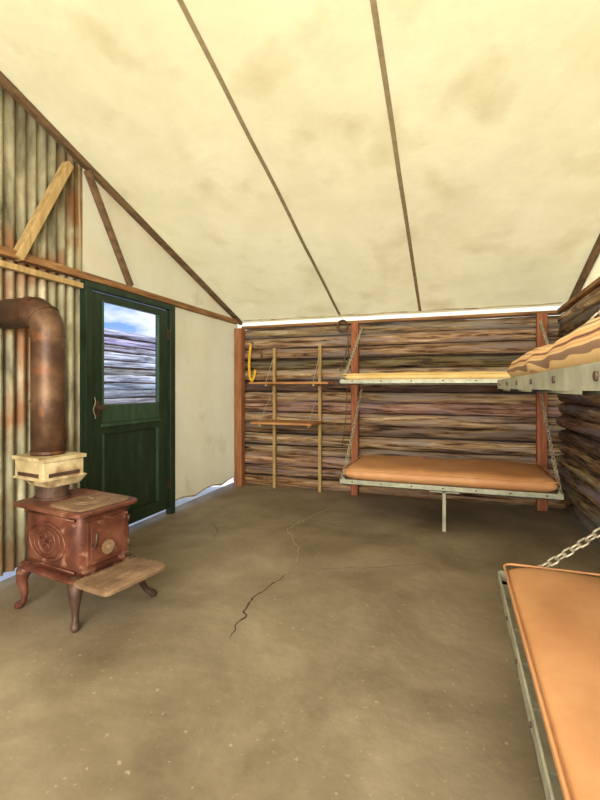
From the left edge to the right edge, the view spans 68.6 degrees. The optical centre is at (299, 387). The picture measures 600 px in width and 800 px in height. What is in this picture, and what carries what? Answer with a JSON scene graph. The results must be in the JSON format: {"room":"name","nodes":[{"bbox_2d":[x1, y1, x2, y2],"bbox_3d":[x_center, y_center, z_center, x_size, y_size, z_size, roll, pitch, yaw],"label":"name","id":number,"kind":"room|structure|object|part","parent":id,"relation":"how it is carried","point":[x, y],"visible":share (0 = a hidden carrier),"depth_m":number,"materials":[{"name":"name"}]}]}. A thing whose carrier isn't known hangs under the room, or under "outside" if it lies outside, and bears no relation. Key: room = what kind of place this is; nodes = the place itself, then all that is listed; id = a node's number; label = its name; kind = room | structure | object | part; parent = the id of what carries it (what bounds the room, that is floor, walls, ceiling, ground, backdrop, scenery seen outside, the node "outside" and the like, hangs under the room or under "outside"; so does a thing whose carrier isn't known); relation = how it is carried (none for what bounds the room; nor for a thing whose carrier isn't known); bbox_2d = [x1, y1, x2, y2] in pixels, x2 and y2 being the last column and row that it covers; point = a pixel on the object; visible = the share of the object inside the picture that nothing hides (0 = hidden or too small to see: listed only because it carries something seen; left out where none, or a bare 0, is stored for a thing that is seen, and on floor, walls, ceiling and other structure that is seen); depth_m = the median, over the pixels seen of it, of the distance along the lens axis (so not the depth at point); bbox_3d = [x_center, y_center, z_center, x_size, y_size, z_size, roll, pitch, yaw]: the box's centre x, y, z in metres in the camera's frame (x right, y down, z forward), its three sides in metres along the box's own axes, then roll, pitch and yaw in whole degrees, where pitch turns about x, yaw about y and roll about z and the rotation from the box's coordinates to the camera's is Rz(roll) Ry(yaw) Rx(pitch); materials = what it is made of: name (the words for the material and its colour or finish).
{"room":"dormitory","nodes":[
{"label":"dormitory","id":0,"kind":"room"},
{"bbox_2d":[0,85,81,575],"bbox_3d":[-2.257,-0.514,1.447,0.037,3.308,3.830,0,0,19],"label":"sheet","id":1,"kind":"object","parent":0,"point":[30,157],"visible":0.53,"depth_m":2.81,"materials":[{"name":"metal"}]},
{"bbox_2d":[0,260,83,288],"bbox_3d":[-2.225,-0.745,1.420,0.040,0.040,3.800,0,0,19],"label":"trim","id":2,"kind":"structure","parent":1,"relation":"attached to","point":[3,264],"depth_m":2.87,"materials":[{"name":"brown wood"}]},
{"bbox_2d":[175,307,237,499],"bbox_3d":[-1.018,0.175,4.907,0.019,1.949,1.380,0,0,19],"label":"wall","id":3,"kind":"structure","parent":0,"point":[204,345],"depth_m":4.79,"materials":[{"name":"fabric"}]},
{"bbox_2d":[0,245,237,323],"bbox_3d":[-1.824,-0.820,2.551,0.065,0.050,6.200,0,0,19],"label":"trim","id":4,"kind":"structure","parent":3,"relation":"attached to","point":[5,252],"depth_m":3.31,"materials":[{"name":"brown wood"}]},
{"bbox_2d":[14,161,73,260],"bbox_3d":[-1.684,-1.180,2.894,0.070,0.779,0.422,0,0,19],"label":"brace","id":5,"kind":"object","parent":4,"relation":"on","point":[26,240],"visible":0.91,"depth_m":2.86,"materials":[{"name":"brown wood"}]},
{"bbox_2d":[83,170,133,285],"bbox_3d":[-1.488,-1.225,3.450,0.045,0.768,0.491,0,0,19],"label":"brace","id":6,"kind":"object","parent":4,"relation":"on","point":[88,174],"visible":0.9,"depth_m":3.41,"materials":[{"name":"brown wood"}]},
{"bbox_2d":[80,280,174,513],"bbox_3d":[-1.409,0.205,3.735,0.060,1.990,1.090,0,0,19],"label":"frame","id":7,"kind":"object","parent":3,"relation":"attached to","point":[86,293],"visible":0.76,"depth_m":3.25,"materials":[{"name":"green paint"}]},
{"bbox_2d":[101,301,160,500],"bbox_3d":[-1.412,0.180,3.710,0.032,1.700,0.720,0,0,19],"label":"molding","id":8,"kind":"structure","parent":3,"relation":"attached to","point":[157,316],"depth_m":4.01,"materials":[{"name":"green paint"}]},
{"bbox_2d":[93,291,169,523],"bbox_3d":[-1.410,0.205,3.751,0.048,1.870,0.980,0,0,19],"label":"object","id":9,"kind":"structure","parent":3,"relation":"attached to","point":[144,511],"depth_m":3.82,"materials":[{"name":"green paint"}]},
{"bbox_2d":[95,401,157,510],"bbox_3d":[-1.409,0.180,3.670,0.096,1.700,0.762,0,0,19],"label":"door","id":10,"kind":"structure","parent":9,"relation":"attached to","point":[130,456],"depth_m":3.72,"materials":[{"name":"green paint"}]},
{"bbox_3d":[-1.511,0.160,3.326,0.060,0.120,0.044,0,0,19],"label":"knob","id":11,"kind":"part","parent":10,"relation":"part of","materials":[{"name":"metal"}]},
{"bbox_3d":[-1.426,0.200,3.717,0.032,0.140,0.685,0,0,19],"label":"panel","id":12,"kind":"part","parent":10,"relation":"part of","materials":[{"name":"green paint"}]},
{"bbox_3d":[-1.430,0.695,3.719,0.012,0.670,0.685,0,0,19],"label":"panel","id":13,"kind":"part","parent":10,"relation":"part of","materials":[{"name":"green paint"}]},
{"bbox_3d":[-1.238,0.200,4.179,0.008,1.500,0.060,0,0,19],"label":"hinges","id":14,"kind":"part","parent":9,"relation":"part of","materials":[{"name":"metal"}]},
{"bbox_2d":[175,476,233,500],"bbox_3d":[-1.017,1.111,4.864,0.012,0.043,1.200,0,0,19],"label":"rope","id":15,"kind":"object","parent":3,"relation":"attached to","point":[233,476],"visible":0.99,"depth_m":4.78,"materials":[{"name":"beige fabric"}]},
{"bbox_2d":[0,0,599,322],"bbox_3d":[0.283,-1.495,3.107,3.790,1.336,4.050,0,0,19],"label":"ceiling","id":16,"kind":"structure","parent":0,"point":[496,103],"depth_m":2.76,"materials":[{"name":"fabric"}]},
{"bbox_2d":[0,71,242,324],"bbox_3d":[-1.409,-1.473,3.677,0.045,1.360,4.012,0,0,19],"label":"beam","id":17,"kind":"structure","parent":16,"relation":"attached to","point":[5,82],"depth_m":3.34,"materials":[{"name":"brown wood"}]},
{"bbox_2d":[78,164,237,324],"bbox_3d":[-1.206,-1.244,4.400,0.014,0.888,2.500,0,0,19],"label":"gable","id":18,"kind":"object","parent":17,"relation":"attached to","point":[151,268],"visible":0.61,"depth_m":3.74,"materials":[{"name":"beige fabric"}]},
{"bbox_2d":[177,0,340,314],"bbox_3d":[-0.192,-1.495,3.248,0.030,1.320,4.000,0,0,19],"label":"seam","id":19,"kind":"object","parent":16,"relation":"attached to","point":[181,2],"visible":1,"depth_m":2.77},
{"bbox_2d":[370,0,420,310],"bbox_3d":[0.657,-1.495,2.949,0.030,1.320,4.000,0,0,19],"label":"seam","id":20,"kind":"object","parent":16,"relation":"attached to","point":[373,3],"visible":1,"depth_m":2.67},
{"bbox_2d":[243,302,561,321],"bbox_3d":[0.940,-0.838,4.928,3.500,0.022,0.012,0,0,19],"label":"seam","id":21,"kind":"object","parent":16,"relation":"attached to","point":[558,302],"visible":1,"depth_m":4.82,"materials":[{"name":"beige fabric"}]},
{"bbox_2d":[568,233,599,300],"bbox_3d":[2.006,-1.473,2.474,0.050,1.365,4.013,0,0,19],"label":"beam","id":22,"kind":"structure","parent":16,"relation":"attached to","point":[595,252],"depth_m":3.73,"materials":[{"name":"brown wood"}]},
{"bbox_2d":[582,254,599,289],"bbox_3d":[1.652,-1.471,1.380,0.001,1.383,6.300,0,0,19],"label":"gable","id":23,"kind":"object","parent":22,"relation":"attached to","point":[594,274],"visible":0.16,"depth_m":3.68,"materials":[{"name":"beige fabric"}]},
{"bbox_2d":[0,482,599,799],"bbox_3d":[-0.084,1.230,2.034,3.810,0.060,6.380,0,0,19],"label":"floor","id":24,"kind":"structure","parent":0,"point":[396,681],"depth_m":1.93,"materials":[{"name":"concrete"}]},
{"bbox_2d":[0,296,166,632],"bbox_3d":[-1.256,0.334,2.500,1.084,1.733,0.494,0,0,28],"label":"wood stove","id":25,"kind":"object","parent":24,"relation":"on","point":[77,538],"visible":1,"depth_m":2.38,"materials":[{"name":"metal"}]},
{"bbox_3d":[-1.492,1.068,2.404,0.098,0.263,0.096,0,0,28],"label":"leg","id":26,"kind":"part","parent":25,"relation":"part of","materials":[{"name":"metal"}]},
{"bbox_3d":[-1.121,1.068,2.203,0.098,0.263,0.096,0,0,28],"label":"leg","id":27,"kind":"part","parent":25,"relation":"part of","materials":[{"name":"metal"}]},
{"bbox_3d":[-1.133,0.604,2.387,0.270,0.032,0.330,0,0,28],"label":"lid","id":28,"kind":"part","parent":25,"relation":"part of","materials":[{"name":"metal"}]},
{"bbox_3d":[-1.015,0.790,2.323,0.028,0.220,0.250,0,0,28],"label":"fire door","id":29,"kind":"part","parent":25,"relation":"part of","materials":[{"name":"metal"}]},
{"bbox_3d":[-0.913,0.961,2.268,0.260,0.029,0.400,0,0,28],"label":"hearth plate","id":30,"kind":"part","parent":25,"relation":"part of","materials":[{"name":"metal"}]},
{"bbox_3d":[-0.906,1.066,2.491,0.189,0.269,0.084,0,0,-21],"label":"leg","id":31,"kind":"part","parent":25,"relation":"part of","materials":[{"name":"metal"}]},
{"bbox_2d":[234,328,244,485],"bbox_3d":[-0.744,0.235,5.415,0.100,1.930,0.100,0,0,19],"label":"post","id":32,"kind":"object","parent":24,"relation":"on","point":[239,333],"visible":1,"depth_m":5.37,"materials":[{"name":"brown wood"}]},
{"bbox_2d":[229,573,288,638],"bbox_3d":[-0.240,1.199,2.490,0.085,0.001,0.817,0,0,19],"label":"crack","id":33,"kind":"object","parent":24,"relation":"on","point":[288,573],"visible":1,"depth_m":2.40,"materials":[{"name":"black concrete"}]},
{"bbox_2d":[249,345,333,491],"bbox_3d":[-0.126,0.350,4.985,0.950,1.700,0.480,0,0,19],"label":"wall shelf","id":34,"kind":"object","parent":24,"relation":"on","point":[274,422],"visible":1,"depth_m":5.07,"materials":[{"name":"brown wood"}]},
{"bbox_3d":[-0.142,0.389,4.970,0.710,0.022,0.440,0,0,19],"label":"shelf","id":35,"kind":"part","parent":34,"relation":"part of","materials":[{"name":"brown wood"}]},
{"bbox_3d":[-0.103,-0.057,5.051,0.950,0.023,0.260,0,0,19],"label":"shelf","id":36,"kind":"part","parent":34,"relation":"part of","materials":[{"name":"brown wood"}]},
{"bbox_2d":[287,505,333,564],"bbox_3d":[0.069,1.199,3.736,0.355,0.001,1.653,0,0,19],"label":"crack","id":37,"kind":"object","parent":24,"relation":"on","point":[333,505],"visible":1,"depth_m":3.71,"materials":[{"name":"concrete"}]},
{"bbox_2d":[351,323,358,495],"bbox_3d":[0.619,0.235,4.948,0.080,1.930,0.075,0,0,19],"label":"post","id":38,"kind":"object","parent":24,"relation":"on","point":[354,326],"visible":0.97,"depth_m":4.92,"materials":[{"name":"red paint"}]},
{"bbox_2d":[336,319,348,445],"bbox_3d":[0.484,-0.062,4.964,0.157,1.426,0.078,0,0,19],"label":"coiled rope","id":39,"kind":"object","parent":38,"relation":"hanging from","point":[342,320],"visible":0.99,"depth_m":4.95,"materials":[{"name":"brown fabric"}]},
{"bbox_2d":[339,320,549,384],"bbox_3d":[1.354,-0.350,4.130,1.800,0.630,0.978,0,0,19],"label":"bunk bed","id":40,"kind":"object","parent":38,"relation":"attached to","point":[467,377],"visible":0.8,"depth_m":3.77,"materials":[{"name":"wood"}]},
{"bbox_3d":[0.540,-0.368,4.467,0.034,0.594,0.883,0,0,19],"label":"chain","id":41,"kind":"part","parent":40,"relation":"part of","materials":[{"name":"metal"}]},
{"bbox_3d":[1.353,-0.055,4.128,1.780,0.040,0.965,0,0,19],"label":"steel frame","id":42,"kind":"part","parent":40,"relation":"part of","materials":[{"name":"grey metal"}]},
{"bbox_3d":[1.353,-0.103,4.128,1.740,0.097,0.925,0,0,19],"label":"mattress","id":43,"kind":"part","parent":40,"relation":"part of","materials":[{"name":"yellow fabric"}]},
{"bbox_3d":[2.200,-0.368,3.882,0.034,0.594,0.883,0,0,19],"label":"chain","id":44,"kind":"part","parent":40,"relation":"part of","materials":[{"name":"metal"}]},
{"bbox_2d":[339,389,564,531],"bbox_3d":[1.354,0.603,4.130,1.800,1.194,0.978,0,0,19],"label":"bunk bed","id":45,"kind":"object","parent":24,"relation":"on","point":[484,475],"visible":1,"depth_m":3.79,"materials":[{"name":"metal"}]},
{"bbox_3d":[0.539,0.418,4.466,0.032,0.825,0.884,0,0,19],"label":"chain","id":46,"kind":"part","parent":45,"relation":"part of","materials":[{"name":"metal"}]},
{"bbox_3d":[1.209,1.032,3.688,0.240,0.335,0.030,0,0,19],"label":"leg","id":47,"kind":"part","parent":45,"relation":"part of","materials":[{"name":"metal"}]},
{"bbox_3d":[1.353,0.772,4.128,1.740,0.147,0.925,0,0,19],"label":"mattress","id":48,"kind":"part","parent":45,"relation":"part of","materials":[{"name":"orange leather"}]},
{"bbox_3d":[1.353,0.843,4.128,1.780,0.045,0.965,0,0,19],"label":"steel frame","id":49,"kind":"part","parent":45,"relation":"part of","materials":[{"name":"grey metal"}]},
{"bbox_3d":[2.199,0.418,3.882,0.032,0.825,0.884,0,0,19],"label":"chain","id":50,"kind":"part","parent":45,"relation":"part of","materials":[{"name":"metal"}]},
{"bbox_2d":[536,313,547,510],"bbox_3d":[2.378,0.235,4.329,0.090,1.930,0.075,0,0,19],"label":"post","id":51,"kind":"object","parent":24,"relation":"on","point":[541,436],"visible":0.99,"depth_m":4.30,"materials":[{"name":"red paint"}]},
{"bbox_2d":[233,315,565,508],"bbox_3d":[0.946,0.238,4.975,3.720,1.944,0.173,0,0,19],"label":"wall","id":52,"kind":"structure","parent":0,"point":[521,426],"depth_m":4.87,"materials":[{"name":"brown wood"}]},
{"bbox_2d":[248,342,262,381],"bbox_3d":[-0.535,-0.314,5.359,0.181,0.484,0.106,0,0,19],"label":"saw","id":53,"kind":"object","parent":52,"relation":"hanging from","point":[250,346],"visible":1,"depth_m":5.34,"materials":[{"name":"metal"}]},
{"bbox_2d":[245,332,558,480],"bbox_3d":[0.947,0.230,4.978,3.720,1.900,0.040,0,0,19],"label":"backing","id":54,"kind":"object","parent":52,"relation":"attached to","point":[500,354],"visible":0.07,"depth_m":4.99,"materials":[{"name":"brown wood"}]},
{"bbox_2d":[242,310,562,329],"bbox_3d":[0.947,-0.750,4.946,3.500,0.030,0.140,0,0,19],"label":"trim","id":55,"kind":"structure","parent":52,"relation":"on","point":[550,312],"depth_m":4.79,"materials":[{"name":"brown wood"}]},
{"bbox_2d":[556,286,599,543],"bbox_3d":[1.593,0.198,1.427,0.184,1.917,6.350,0,0,19],"label":"wall","id":56,"kind":"structure","parent":0,"point":[579,471],"depth_m":3.59,"materials":[{"name":"brown wood"}]},
{"bbox_2d":[557,277,599,311],"bbox_3d":[1.552,-0.752,1.351,0.150,0.035,6.180,0,0,19],"label":"trim","id":57,"kind":"structure","parent":56,"relation":"attached to","point":[596,283],"depth_m":3.54,"materials":[{"name":"brown wood"}]},
{"bbox_2d":[566,402,593,536],"bbox_3d":[1.605,0.230,1.396,0.040,1.900,6.300,0,0,19],"label":"backing","id":58,"kind":"object","parent":56,"relation":"attached to","point":[566,402],"visible":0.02,"depth_m":4.05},
{"label":"outside","id":59,"kind":"structure","parent":0,"visible":0},
{"bbox_2d":[0,477,233,580],"bbox_3d":[0.000,1.310,0.000,60.000,0.100,60.000,0,0,19],"label":"ground","id":60,"kind":"structure","parent":59,"point":[5,575],"depth_m":4.88,"materials":[{"name":"white snow"}]},
{"bbox_2d":[104,328,154,404],"bbox_3d":[-3.525,0.036,8.662,0.162,2.345,12.000,0,0,19],"label":"log cabin","id":61,"kind":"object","parent":60,"relation":"on","point":[129,358],"visible":0.12,"depth_m":8.79,"materials":[{"name":"wood"}]},
{"bbox_3d":[1.625,0.235,1.702,0.045,1.930,0.090,0,0,19],"label":"post","id":62,"kind":"object","parent":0,"visible":0},
{"bbox_2d":[498,527,599,799],"bbox_3d":[0.937,0.551,0.969,0.773,0.629,1.870,0,0,19],"label":"bunk bed","id":63,"kind":"object","parent":62,"relation":"attached to","point":[552,615],"visible":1,"depth_m":1.24,"materials":[{"name":"leather"}]},
{"bbox_3d":[0.935,0.840,0.969,0.760,0.050,1.850,0,0,19],"label":"steel frame","id":64,"kind":"part","parent":63,"relation":"part of","materials":[{"name":"grey metal"}]},
{"bbox_3d":[1.295,0.533,1.813,0.659,0.594,0.032,0,0,19],"label":"chain","id":65,"kind":"part","parent":63,"relation":"part of","materials":[{"name":"metal"}]},
{"bbox_2d":[498,310,599,395],"bbox_3d":[0.938,-0.364,0.969,0.773,0.749,1.870,0,0,19],"label":"bunk bed","id":66,"kind":"object","parent":62,"relation":"attached to","point":[570,365],"visible":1,"depth_m":0.84,"materials":[{"name":"fabric"}]},
{"bbox_3d":[0.935,-0.013,0.969,0.760,0.045,1.850,0,0,19],"label":"steel frame","id":67,"kind":"part","parent":66,"relation":"part of","materials":[{"name":"grey metal"}]},
{"bbox_3d":[0.935,-0.080,0.970,0.731,0.140,1.810,0,0,19],"label":"mattress","id":68,"kind":"part","parent":66,"relation":"part of","materials":[{"name":"brown fabric"}]},
{"bbox_3d":[1.295,-0.381,1.813,0.660,0.715,0.031,0,0,19],"label":"chain","id":69,"kind":"part","parent":66,"relation":"part of","materials":[{"name":"metal"}]}
]}

